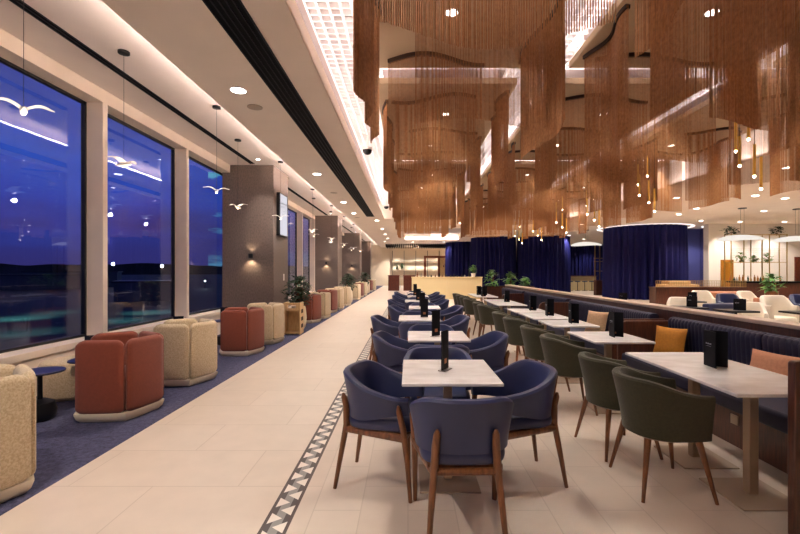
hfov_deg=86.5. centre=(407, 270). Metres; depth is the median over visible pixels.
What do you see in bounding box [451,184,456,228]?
curtain
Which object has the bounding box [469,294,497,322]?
table
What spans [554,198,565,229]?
curtain
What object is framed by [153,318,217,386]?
armchair
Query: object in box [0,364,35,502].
armchair
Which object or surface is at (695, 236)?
wall
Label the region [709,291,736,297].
sofa
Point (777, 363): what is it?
pillow
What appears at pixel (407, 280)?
stand
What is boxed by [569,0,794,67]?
ceiling panel
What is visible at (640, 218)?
curtain
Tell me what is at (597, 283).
shelf
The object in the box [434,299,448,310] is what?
dining chair
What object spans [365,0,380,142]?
curtain
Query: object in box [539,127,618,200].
curtain
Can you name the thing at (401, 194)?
ceiling panel
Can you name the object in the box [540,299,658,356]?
banquette
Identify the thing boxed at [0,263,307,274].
hills
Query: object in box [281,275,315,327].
potted plant
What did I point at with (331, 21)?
ceiling
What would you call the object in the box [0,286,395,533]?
floor
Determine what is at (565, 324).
table
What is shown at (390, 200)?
curtain
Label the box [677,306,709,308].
table
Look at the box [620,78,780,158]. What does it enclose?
ceiling panel
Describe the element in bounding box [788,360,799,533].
divider
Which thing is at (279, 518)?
trim
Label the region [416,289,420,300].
menu stand
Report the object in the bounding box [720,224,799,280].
wall
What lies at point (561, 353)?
armchair
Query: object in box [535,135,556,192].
curtain
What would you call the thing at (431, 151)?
curtain
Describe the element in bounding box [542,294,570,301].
cushion
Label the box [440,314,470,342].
dining chair
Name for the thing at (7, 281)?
shed
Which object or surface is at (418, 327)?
dining chair
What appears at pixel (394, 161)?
ceiling panel
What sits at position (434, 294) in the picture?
dining chair
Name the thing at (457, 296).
armchair
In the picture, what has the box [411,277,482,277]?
countertop
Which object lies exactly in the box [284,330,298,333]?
shelf
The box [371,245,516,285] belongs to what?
wall
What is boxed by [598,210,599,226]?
pendant
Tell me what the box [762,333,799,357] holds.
cushion
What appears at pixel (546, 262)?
drape
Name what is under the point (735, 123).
pendant
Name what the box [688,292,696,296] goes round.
menu stand
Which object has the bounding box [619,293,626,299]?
menu stand
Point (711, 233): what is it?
wall pier
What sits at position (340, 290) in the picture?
armchair
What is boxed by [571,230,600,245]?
pendant
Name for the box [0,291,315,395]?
wall
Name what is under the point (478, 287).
menu stand
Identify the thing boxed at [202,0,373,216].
ceiling vent
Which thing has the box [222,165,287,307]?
column
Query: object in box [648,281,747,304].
wall
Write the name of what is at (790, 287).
countertop
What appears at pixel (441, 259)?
portal
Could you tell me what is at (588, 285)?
bar
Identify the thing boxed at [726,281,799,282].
countertop
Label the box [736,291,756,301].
lounge chair
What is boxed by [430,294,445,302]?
dining chair
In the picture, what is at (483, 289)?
menu stand
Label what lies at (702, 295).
lounge chair
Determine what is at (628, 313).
cushion
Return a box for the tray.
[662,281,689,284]
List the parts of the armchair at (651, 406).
leg, leg, seat, seat, backrest, leg, leg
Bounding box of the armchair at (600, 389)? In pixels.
[574,351,662,461]
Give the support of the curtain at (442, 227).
hanging from the ceiling panel at (401, 194)
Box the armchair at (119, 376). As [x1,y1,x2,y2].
[73,331,163,421]
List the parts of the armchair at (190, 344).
panel, panel, seat, panel, panel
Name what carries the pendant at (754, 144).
hanging from the ceiling at (574, 38)
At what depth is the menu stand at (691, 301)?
10.23 m
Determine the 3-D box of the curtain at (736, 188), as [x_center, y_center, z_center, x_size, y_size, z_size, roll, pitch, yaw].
[6.182,-2.134,8.509,1.064,1.393,0.315,0,0,9]
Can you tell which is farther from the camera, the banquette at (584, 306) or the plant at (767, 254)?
the plant at (767, 254)
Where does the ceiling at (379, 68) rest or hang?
attached to the ceiling at (331, 21)
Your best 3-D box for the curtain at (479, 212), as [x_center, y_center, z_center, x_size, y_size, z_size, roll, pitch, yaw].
[2.380,-2.146,14.241,0.170,1.369,1.108,0,0,0]
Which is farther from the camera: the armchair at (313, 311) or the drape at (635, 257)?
the drape at (635, 257)
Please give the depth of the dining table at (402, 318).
6.49 m
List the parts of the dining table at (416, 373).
post, plate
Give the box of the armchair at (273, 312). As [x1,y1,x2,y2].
[247,302,284,344]
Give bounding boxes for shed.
[0,274,80,289]
[21,271,122,286]
[111,280,170,301]
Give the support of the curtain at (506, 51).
hanging from the ceiling panel at (394, 40)
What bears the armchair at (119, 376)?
on the floor at (64, 444)
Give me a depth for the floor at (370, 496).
2.94 m
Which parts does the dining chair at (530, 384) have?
leg, backrest, seat, rail, leg, leg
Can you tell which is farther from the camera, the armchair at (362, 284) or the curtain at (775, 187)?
the armchair at (362, 284)
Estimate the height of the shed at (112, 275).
6.400 m
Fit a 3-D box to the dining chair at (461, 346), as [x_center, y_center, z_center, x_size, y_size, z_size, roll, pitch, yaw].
[0.302,1.109,4.252,0.619,0.827,0.612,0,0,0]
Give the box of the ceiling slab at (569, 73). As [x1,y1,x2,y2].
[295,0,780,233]
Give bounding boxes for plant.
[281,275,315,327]
[339,274,356,302]
[358,272,370,292]
[470,265,476,276]
[483,270,497,285]
[501,271,519,284]
[519,276,531,285]
[719,226,739,234]
[733,252,746,261]
[757,273,784,294]
[761,253,773,261]
[769,226,783,235]
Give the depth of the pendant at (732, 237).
16.25 m
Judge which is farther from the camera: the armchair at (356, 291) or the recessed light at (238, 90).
the armchair at (356, 291)
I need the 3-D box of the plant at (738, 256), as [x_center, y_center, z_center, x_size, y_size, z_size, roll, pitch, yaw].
[15.373,-0.622,19.599,0.616,0.538,0.562,0,0,0]
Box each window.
[0,57,86,353]
[108,114,174,331]
[189,156,221,314]
[288,208,296,294]
[303,216,309,289]
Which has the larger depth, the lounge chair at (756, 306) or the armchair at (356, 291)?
the armchair at (356, 291)
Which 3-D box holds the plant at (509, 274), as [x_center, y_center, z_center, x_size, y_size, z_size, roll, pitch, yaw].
[3.845,0.309,15.769,0.636,0.619,0.664,0,0,34]
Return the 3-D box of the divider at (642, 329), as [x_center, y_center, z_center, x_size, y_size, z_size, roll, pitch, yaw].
[3.110,1.085,5.555,0.740,0.870,0.050,0,0,0]
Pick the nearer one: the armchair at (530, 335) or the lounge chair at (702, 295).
the armchair at (530, 335)
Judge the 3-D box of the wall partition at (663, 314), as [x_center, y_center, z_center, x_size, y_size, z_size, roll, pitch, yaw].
[3.590,1.025,8.800,0.180,0.990,13.000,0,0,0]
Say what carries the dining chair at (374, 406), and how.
on the floor at (370, 496)
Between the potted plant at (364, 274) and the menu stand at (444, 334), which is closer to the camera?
the menu stand at (444, 334)
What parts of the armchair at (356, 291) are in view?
panel, panel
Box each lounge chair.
[666,297,685,305]
[691,290,715,306]
[716,293,739,302]
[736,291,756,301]
[737,302,768,317]
[760,295,799,321]
[789,294,799,322]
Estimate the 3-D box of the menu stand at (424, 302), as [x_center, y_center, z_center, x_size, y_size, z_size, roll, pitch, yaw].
[0.255,0.580,6.620,0.120,0.290,0.060,0,0,-10]
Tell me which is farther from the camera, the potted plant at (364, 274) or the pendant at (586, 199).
the potted plant at (364, 274)
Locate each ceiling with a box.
[0,0,377,244]
[101,0,799,247]
[302,0,388,204]
[379,68,515,68]
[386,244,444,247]
[449,0,762,204]
[762,48,780,68]
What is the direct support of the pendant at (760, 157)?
hanging from the ceiling at (574, 38)
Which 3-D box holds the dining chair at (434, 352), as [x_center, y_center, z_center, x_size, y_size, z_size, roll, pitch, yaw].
[0.263,1.109,3.666,0.619,0.827,0.612,0,0,-1]
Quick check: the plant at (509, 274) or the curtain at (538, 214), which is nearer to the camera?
the curtain at (538, 214)
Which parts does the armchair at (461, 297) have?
backrest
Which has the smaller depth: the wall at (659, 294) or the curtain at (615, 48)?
the curtain at (615, 48)
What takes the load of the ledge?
on the wall partition at (663, 314)
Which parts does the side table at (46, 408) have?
post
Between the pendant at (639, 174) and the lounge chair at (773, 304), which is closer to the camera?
the pendant at (639, 174)
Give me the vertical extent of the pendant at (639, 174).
1.588 m
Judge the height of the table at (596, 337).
0.795 m
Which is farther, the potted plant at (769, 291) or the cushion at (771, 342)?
the potted plant at (769, 291)
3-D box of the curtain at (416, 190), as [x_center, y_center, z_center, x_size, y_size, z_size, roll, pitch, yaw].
[0.733,-2.145,8.512,1.409,1.371,0.262,0,0,-6]
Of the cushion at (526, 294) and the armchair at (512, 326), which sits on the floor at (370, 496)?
the armchair at (512, 326)
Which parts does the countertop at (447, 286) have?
panel, panel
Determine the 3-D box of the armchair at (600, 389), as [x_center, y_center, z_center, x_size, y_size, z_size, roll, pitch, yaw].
[1.765,1.124,3.658,0.582,0.798,0.600,0,0,-5]
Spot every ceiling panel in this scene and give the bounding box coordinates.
[378,0,565,67]
[379,78,516,158]
[394,161,464,193]
[401,194,449,209]
[469,161,567,193]
[508,78,705,158]
[552,161,669,193]
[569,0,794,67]
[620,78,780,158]
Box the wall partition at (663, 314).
[505,286,799,337]
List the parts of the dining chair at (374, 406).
leg, leg, rail, seat, backrest, leg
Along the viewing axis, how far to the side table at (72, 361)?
4.77 m
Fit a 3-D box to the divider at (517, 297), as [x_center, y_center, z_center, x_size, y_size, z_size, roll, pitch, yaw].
[3.110,1.085,12.375,0.740,0.870,0.050,0,0,0]
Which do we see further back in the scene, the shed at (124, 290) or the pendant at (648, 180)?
the shed at (124, 290)
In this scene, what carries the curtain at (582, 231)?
hanging from the ceiling panel
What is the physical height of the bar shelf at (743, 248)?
3.205 m
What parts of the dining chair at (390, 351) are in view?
leg, seat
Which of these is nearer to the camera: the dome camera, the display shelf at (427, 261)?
the dome camera
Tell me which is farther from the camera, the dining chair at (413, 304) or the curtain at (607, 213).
the curtain at (607, 213)
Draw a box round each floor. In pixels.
[0,286,381,515]
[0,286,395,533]
[286,286,787,533]
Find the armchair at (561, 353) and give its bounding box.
[539,333,597,415]
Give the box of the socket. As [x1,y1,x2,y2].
[730,413,738,425]
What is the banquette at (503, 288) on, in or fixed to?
on the floor at (370, 496)
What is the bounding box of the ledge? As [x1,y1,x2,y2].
[505,285,799,329]
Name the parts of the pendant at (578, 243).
lamp shade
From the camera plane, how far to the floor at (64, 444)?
4.04 m
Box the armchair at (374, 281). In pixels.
[373,280,375,289]
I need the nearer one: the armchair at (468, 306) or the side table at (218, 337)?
the side table at (218, 337)
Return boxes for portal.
[424,256,444,276]
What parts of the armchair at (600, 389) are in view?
leg, leg, seat, backrest, leg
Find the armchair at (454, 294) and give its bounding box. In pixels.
[452,293,468,304]
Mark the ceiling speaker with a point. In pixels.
(250, 106)
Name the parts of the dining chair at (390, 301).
backrest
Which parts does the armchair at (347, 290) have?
panel, panel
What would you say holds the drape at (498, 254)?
hanging from the ceiling at (186, 32)
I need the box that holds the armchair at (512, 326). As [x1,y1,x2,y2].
[503,316,543,361]
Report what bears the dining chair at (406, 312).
on the floor at (370, 496)
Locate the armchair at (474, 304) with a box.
[472,302,497,336]
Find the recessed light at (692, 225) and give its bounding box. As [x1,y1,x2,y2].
[597,223,694,231]
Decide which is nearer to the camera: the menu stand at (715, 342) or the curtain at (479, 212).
the menu stand at (715, 342)
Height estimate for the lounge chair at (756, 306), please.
0.790 m
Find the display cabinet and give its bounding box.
[656,281,699,285]
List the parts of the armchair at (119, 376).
panel, panel, seat, panel, panel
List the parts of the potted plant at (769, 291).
pot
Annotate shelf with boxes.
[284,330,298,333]
[392,251,439,276]
[594,245,601,294]
[724,234,787,285]
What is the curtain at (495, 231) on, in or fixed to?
hanging from the ceiling panel
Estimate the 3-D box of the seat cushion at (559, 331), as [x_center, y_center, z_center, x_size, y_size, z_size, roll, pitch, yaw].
[3.060,1.120,8.091,0.640,0.140,1.457,0,0,0]
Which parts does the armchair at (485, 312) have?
backrest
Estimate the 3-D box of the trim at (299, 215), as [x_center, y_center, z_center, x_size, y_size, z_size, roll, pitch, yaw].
[-4.650,-0.765,18.170,0.300,3.450,0.100,0,0,0]
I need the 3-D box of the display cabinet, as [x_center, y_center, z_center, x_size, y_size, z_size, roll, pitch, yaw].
[10.900,0.960,17.200,1.400,1.120,0.600,0,0,0]
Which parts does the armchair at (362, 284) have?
panel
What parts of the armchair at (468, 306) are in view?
backrest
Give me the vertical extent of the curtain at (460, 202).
1.398 m
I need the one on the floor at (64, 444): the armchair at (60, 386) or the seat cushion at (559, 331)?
the armchair at (60, 386)
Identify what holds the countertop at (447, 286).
on the floor at (370, 496)
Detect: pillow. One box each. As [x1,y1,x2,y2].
[585,310,608,330]
[653,325,687,351]
[750,348,799,375]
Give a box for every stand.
[85,335,93,339]
[173,316,183,318]
[388,275,399,290]
[403,275,415,290]
[413,286,416,295]
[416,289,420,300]
[419,292,424,306]
[420,299,427,317]
[430,310,440,336]
[438,329,451,371]
[477,286,480,294]
[481,287,485,296]
[504,290,509,301]
[529,295,536,310]
[545,299,553,315]
[568,303,578,323]
[609,312,623,337]
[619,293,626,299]
[686,296,696,306]
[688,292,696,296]
[704,330,727,368]
[733,299,745,310]
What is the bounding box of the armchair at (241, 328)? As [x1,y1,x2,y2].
[219,307,264,355]
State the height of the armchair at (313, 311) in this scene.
0.825 m
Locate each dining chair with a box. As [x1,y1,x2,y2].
[333,360,423,503]
[369,315,400,359]
[372,331,419,372]
[387,299,405,314]
[388,305,408,322]
[392,295,406,303]
[394,291,407,298]
[398,321,431,339]
[401,311,431,322]
[403,346,471,456]
[405,302,429,309]
[407,324,455,344]
[407,344,469,353]
[409,303,435,310]
[409,396,513,533]
[410,309,440,313]
[428,292,439,298]
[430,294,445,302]
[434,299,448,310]
[440,305,463,320]
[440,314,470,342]
[456,331,509,371]
[471,359,567,500]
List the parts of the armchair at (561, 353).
backrest, leg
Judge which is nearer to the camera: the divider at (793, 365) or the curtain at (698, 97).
the divider at (793, 365)
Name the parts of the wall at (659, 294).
rail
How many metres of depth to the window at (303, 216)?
20.46 m
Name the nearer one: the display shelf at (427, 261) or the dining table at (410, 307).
the dining table at (410, 307)
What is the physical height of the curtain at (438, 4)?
1.413 m
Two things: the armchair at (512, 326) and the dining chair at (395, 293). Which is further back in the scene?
the dining chair at (395, 293)
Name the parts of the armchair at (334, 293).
panel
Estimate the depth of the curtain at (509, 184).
10.04 m
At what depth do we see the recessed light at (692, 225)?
22.06 m
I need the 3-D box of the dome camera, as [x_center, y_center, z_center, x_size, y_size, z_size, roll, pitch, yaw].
[-0.930,-2.875,9.700,0.230,0.450,0.230,0,0,0]
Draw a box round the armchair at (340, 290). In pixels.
[326,288,343,309]
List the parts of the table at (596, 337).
plate, post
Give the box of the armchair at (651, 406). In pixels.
[609,366,718,504]
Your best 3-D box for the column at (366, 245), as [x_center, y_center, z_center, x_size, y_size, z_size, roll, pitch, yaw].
[-4.050,-0.582,38.800,1.300,4.196,1.200,0,0,0]
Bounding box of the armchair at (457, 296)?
[456,295,475,317]
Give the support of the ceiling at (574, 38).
attached to the ceiling at (186, 32)
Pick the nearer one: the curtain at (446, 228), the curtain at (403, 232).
the curtain at (446, 228)
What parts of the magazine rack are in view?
rail, panel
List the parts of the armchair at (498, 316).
backrest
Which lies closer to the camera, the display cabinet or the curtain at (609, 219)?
the curtain at (609, 219)
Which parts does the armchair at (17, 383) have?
panel, panel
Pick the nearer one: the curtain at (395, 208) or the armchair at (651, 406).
the armchair at (651, 406)
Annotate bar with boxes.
[571,276,595,289]
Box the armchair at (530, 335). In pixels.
[520,324,569,391]
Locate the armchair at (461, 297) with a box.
[459,296,479,321]
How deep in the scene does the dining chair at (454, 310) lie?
8.34 m
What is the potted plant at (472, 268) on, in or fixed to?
on the countertop at (447, 286)
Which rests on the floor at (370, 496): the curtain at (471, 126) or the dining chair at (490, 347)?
the dining chair at (490, 347)
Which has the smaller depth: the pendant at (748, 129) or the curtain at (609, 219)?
the pendant at (748, 129)
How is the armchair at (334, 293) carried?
on the floor at (64, 444)
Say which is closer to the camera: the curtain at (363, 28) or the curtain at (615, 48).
the curtain at (363, 28)
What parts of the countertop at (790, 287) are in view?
panel, panel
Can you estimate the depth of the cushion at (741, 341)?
4.43 m
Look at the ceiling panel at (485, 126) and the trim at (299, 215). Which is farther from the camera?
the trim at (299, 215)
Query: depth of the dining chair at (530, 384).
2.98 m
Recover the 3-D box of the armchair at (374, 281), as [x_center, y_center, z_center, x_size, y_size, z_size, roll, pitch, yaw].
[-2.869,1.103,33.511,0.782,0.825,0.810,0,0,-20]
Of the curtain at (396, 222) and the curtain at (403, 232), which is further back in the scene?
the curtain at (403, 232)
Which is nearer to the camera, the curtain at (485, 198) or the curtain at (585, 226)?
the curtain at (585, 226)
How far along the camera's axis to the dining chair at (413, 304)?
9.30 m
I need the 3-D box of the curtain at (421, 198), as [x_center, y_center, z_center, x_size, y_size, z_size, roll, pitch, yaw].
[0.470,-2.187,16.531,1.490,1.286,0.294,0,0,4]
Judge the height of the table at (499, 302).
0.795 m
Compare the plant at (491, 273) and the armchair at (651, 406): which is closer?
the armchair at (651, 406)
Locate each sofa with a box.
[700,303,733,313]
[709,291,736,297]
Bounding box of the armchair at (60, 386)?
[36,355,74,401]
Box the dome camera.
[362,135,371,154]
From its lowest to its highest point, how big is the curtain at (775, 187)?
1.421 m
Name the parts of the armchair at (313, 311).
panel, panel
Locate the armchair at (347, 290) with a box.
[334,287,350,305]
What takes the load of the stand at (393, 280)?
on the floor at (219, 463)
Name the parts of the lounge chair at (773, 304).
seat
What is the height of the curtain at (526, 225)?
1.395 m
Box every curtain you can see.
[353,0,373,121]
[361,0,615,49]
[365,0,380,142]
[382,99,391,197]
[388,51,483,165]
[388,140,394,210]
[392,92,474,185]
[392,170,397,221]
[395,220,398,230]
[398,167,454,220]
[399,151,453,211]
[400,190,438,230]
[401,198,437,231]
[402,220,429,236]
[408,220,437,233]
[410,127,475,198]
[411,180,453,225]
[415,0,549,128]
[441,205,444,238]
[444,200,448,235]
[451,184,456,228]
[456,168,464,223]
[461,220,464,237]
[465,199,469,234]
[465,208,499,236]
[470,136,480,211]
[470,203,510,234]
[472,198,511,230]
[476,183,483,228]
[480,190,522,229]
[487,171,497,221]
[491,90,509,193]
[493,180,547,224]
[497,167,551,220]
[504,142,515,210]
[513,150,582,211]
[520,0,564,162]
[522,210,527,238]
[528,208,552,236]
[534,210,547,229]
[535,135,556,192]
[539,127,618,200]
[542,226,566,234]
[546,198,572,232]
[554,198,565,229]
[559,93,647,184]
[560,190,586,230]
[578,198,585,233]
[583,3,629,160]
[585,182,620,225]
[590,158,619,212]
[595,52,715,162]
[601,168,648,217]
[603,218,617,228]
[623,139,657,209]
[626,173,651,222]
[632,151,681,211]
[635,0,683,58]
[650,0,799,119]
[685,127,740,200]
[691,137,728,208]
[709,0,798,130]
[729,94,799,184]
[764,26,799,154]
[770,114,799,195]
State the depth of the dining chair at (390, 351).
4.53 m
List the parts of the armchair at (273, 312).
panel, panel, panel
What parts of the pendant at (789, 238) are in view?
lamp shade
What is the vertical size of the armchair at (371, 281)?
0.825 m
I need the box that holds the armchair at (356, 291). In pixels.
[351,284,360,299]
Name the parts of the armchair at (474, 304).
backrest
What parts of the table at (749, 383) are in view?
post, plate, plate, post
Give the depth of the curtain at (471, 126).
5.59 m
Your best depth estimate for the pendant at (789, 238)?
16.57 m
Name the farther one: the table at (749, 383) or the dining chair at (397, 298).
the dining chair at (397, 298)
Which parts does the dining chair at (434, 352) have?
leg, backrest, seat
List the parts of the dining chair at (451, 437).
leg, rail, leg, backrest, seat, rail, leg, leg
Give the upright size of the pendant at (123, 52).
1.414 m
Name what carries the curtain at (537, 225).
hanging from the ceiling panel at (484, 179)
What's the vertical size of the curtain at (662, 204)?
1.404 m
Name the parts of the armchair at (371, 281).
panel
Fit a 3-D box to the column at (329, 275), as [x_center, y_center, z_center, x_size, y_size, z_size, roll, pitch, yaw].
[-4.050,-0.582,21.250,1.300,4.196,1.300,0,0,0]
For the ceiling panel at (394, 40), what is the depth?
5.15 m
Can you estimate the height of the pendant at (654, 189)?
1.908 m
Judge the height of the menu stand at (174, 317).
0.270 m
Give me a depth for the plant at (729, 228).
19.59 m
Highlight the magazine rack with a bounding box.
[283,302,303,334]
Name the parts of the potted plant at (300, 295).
stem, pot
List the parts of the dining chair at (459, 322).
leg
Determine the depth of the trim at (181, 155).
8.64 m
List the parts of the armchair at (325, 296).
panel, panel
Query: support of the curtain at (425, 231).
hanging from the ceiling panel at (401, 194)
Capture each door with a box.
[720,260,733,285]
[794,257,799,280]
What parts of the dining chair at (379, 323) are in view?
leg, backrest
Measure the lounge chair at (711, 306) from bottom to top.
0.720 m
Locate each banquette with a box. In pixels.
[487,287,524,307]
[503,291,570,323]
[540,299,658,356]
[622,316,799,473]
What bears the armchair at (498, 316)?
on the floor at (370, 496)
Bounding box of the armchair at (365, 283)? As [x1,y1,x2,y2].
[355,282,366,295]
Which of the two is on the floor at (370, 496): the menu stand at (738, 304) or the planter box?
the planter box
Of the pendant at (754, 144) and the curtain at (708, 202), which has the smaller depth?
the pendant at (754, 144)
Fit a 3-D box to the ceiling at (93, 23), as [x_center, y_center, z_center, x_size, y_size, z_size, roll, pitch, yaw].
[-3.725,-2.730,20.750,2.350,0.100,46.500,0,0,0]
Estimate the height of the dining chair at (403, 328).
0.827 m
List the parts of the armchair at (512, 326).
leg, backrest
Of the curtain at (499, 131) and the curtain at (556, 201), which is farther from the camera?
the curtain at (556, 201)
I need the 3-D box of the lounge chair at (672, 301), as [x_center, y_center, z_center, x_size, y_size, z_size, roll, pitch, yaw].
[7.508,1.125,11.763,0.621,0.790,0.632,0,0,30]
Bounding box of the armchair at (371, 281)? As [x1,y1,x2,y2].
[367,280,372,291]
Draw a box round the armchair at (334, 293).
[317,289,337,312]
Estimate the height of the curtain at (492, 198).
1.351 m
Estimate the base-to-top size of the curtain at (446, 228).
1.377 m
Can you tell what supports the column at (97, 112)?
attached to the wall at (32, 357)
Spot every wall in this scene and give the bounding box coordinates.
[0,28,343,235]
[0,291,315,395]
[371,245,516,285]
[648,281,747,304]
[688,229,702,285]
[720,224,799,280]
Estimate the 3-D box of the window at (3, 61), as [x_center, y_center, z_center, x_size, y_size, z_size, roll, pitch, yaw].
[-4.770,-0.765,5.135,0.060,3.450,2.270,0,0,0]
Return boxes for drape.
[445,241,470,276]
[470,236,516,286]
[516,235,570,291]
[570,244,602,279]
[602,224,688,299]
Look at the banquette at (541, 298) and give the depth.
10.80 m
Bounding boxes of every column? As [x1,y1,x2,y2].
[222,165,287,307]
[315,216,341,291]
[342,233,361,285]
[362,241,370,279]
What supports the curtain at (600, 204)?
hanging from the ceiling panel at (573, 86)
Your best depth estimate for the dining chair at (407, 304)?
9.72 m
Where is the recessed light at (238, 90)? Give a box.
[229,86,247,93]
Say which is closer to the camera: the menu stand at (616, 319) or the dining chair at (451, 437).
the dining chair at (451, 437)
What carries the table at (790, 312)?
on the floor at (370, 496)
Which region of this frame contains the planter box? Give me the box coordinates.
[484,286,534,303]
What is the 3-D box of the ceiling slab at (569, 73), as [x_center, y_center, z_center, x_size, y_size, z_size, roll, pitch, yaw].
[3.200,-3.155,15.250,9.200,0.550,35.500,0,0,0]
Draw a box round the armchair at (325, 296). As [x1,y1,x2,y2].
[310,292,330,318]
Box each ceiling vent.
[9,0,254,163]
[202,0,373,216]
[288,187,326,214]
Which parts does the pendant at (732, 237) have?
lamp shade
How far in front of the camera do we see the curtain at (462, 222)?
18.44 m
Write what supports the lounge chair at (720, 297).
on the floor at (370, 496)
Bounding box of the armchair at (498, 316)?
[492,311,525,356]
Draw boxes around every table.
[31,366,65,422]
[67,358,74,363]
[215,320,219,344]
[398,315,440,321]
[402,360,503,493]
[408,331,470,344]
[409,306,440,309]
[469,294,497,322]
[483,299,526,314]
[507,309,544,354]
[518,313,567,362]
[538,320,599,383]
[567,331,655,413]
[625,352,787,510]
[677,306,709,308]
[713,309,759,313]
[778,311,799,314]
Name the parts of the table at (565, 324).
post, plate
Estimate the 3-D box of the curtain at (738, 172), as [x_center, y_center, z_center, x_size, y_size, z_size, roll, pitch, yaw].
[5.866,-2.132,6.913,1.122,1.396,0.258,0,0,12]
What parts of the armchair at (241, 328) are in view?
panel, panel, panel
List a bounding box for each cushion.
[502,287,511,294]
[511,289,524,292]
[524,291,543,308]
[540,323,584,335]
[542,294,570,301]
[569,299,603,321]
[570,334,603,354]
[602,305,658,330]
[622,353,687,390]
[668,316,767,364]
[700,383,787,433]
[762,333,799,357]
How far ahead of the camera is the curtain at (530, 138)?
4.71 m
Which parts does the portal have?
post, post, door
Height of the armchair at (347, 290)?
0.825 m
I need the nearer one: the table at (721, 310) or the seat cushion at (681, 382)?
the seat cushion at (681, 382)
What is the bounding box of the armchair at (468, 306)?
[463,298,483,326]
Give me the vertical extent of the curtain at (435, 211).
1.409 m
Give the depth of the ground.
73.90 m
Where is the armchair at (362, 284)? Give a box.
[356,283,363,296]
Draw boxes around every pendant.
[0,0,54,114]
[106,49,136,166]
[206,105,229,192]
[230,139,247,208]
[309,189,317,231]
[352,224,356,248]
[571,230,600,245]
[586,199,587,214]
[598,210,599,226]
[638,174,639,195]
[648,180,649,203]
[653,119,655,211]
[717,207,765,240]
[734,122,736,152]
[738,124,740,166]
[747,127,749,140]
[753,129,755,177]
[759,156,762,189]
[771,208,799,241]
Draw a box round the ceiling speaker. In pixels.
[247,104,262,109]
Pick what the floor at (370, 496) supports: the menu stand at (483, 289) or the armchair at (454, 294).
the armchair at (454, 294)
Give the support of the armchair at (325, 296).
on the floor at (64, 444)
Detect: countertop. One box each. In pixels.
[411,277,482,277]
[411,277,482,298]
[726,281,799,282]
[726,281,799,297]
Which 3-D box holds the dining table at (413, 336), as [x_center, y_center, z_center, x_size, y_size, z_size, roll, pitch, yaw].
[0.330,1.123,4.793,0.659,0.795,0.697,0,0,0]
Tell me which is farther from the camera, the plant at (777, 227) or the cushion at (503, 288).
the plant at (777, 227)
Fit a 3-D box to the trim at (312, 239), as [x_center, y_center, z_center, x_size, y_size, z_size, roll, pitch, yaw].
[-4.650,-0.765,20.540,0.300,3.450,0.100,0,0,0]
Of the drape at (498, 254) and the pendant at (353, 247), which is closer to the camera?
the pendant at (353, 247)
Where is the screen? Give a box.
[276,192,286,236]
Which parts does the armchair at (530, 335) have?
backrest, leg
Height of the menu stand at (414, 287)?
0.290 m
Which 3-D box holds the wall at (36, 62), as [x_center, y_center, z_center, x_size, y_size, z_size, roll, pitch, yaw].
[-4.675,-2.595,20.750,0.350,0.210,46.500,0,0,0]
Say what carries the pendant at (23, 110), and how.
hanging from the ceiling at (93, 23)
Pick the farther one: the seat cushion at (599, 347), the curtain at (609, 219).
the curtain at (609, 219)
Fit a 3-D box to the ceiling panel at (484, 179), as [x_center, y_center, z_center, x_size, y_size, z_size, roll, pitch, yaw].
[3.425,-2.886,13.465,2.350,0.112,4.370,0,0,0]
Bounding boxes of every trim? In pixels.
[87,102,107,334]
[175,149,188,317]
[257,286,400,533]
[297,213,302,286]
[310,219,314,290]
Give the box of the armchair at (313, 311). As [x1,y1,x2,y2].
[303,294,320,322]
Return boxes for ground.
[0,274,307,349]
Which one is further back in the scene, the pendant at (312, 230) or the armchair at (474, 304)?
the pendant at (312, 230)
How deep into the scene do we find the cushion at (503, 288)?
14.70 m
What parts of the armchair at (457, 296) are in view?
backrest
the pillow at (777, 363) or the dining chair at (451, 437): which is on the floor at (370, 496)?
the dining chair at (451, 437)
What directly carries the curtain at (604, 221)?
hanging from the ceiling panel at (620, 161)
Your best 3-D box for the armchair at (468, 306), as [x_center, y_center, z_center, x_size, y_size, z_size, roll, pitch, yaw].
[1.725,1.124,11.204,0.582,0.798,0.600,0,0,8]
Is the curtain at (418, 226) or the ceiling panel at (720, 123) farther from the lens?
the curtain at (418, 226)
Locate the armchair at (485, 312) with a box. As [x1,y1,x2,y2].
[477,304,503,335]
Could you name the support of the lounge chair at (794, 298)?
on the floor at (370, 496)
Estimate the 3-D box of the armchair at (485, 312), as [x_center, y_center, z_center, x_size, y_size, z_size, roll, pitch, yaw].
[1.765,1.124,9.151,0.582,0.798,0.600,0,0,3]
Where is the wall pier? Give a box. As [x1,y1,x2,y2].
[703,224,719,285]
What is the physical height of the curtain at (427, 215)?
1.427 m
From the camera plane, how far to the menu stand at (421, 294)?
8.60 m
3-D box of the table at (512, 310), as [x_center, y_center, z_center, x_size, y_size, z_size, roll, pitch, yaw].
[2.217,1.123,7.862,0.612,0.795,0.659,0,0,0]
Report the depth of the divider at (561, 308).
8.88 m
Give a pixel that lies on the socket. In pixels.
(734, 417)
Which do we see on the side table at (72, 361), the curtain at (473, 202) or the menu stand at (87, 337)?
the menu stand at (87, 337)
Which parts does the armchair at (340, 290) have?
panel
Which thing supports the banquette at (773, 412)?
on the floor at (370, 496)
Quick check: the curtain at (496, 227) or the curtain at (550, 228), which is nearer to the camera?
the curtain at (496, 227)
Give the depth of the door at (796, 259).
21.93 m
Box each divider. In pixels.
[502,293,524,309]
[538,302,568,324]
[612,319,664,358]
[617,321,667,366]
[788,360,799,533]
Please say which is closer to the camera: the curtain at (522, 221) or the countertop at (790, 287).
the curtain at (522, 221)

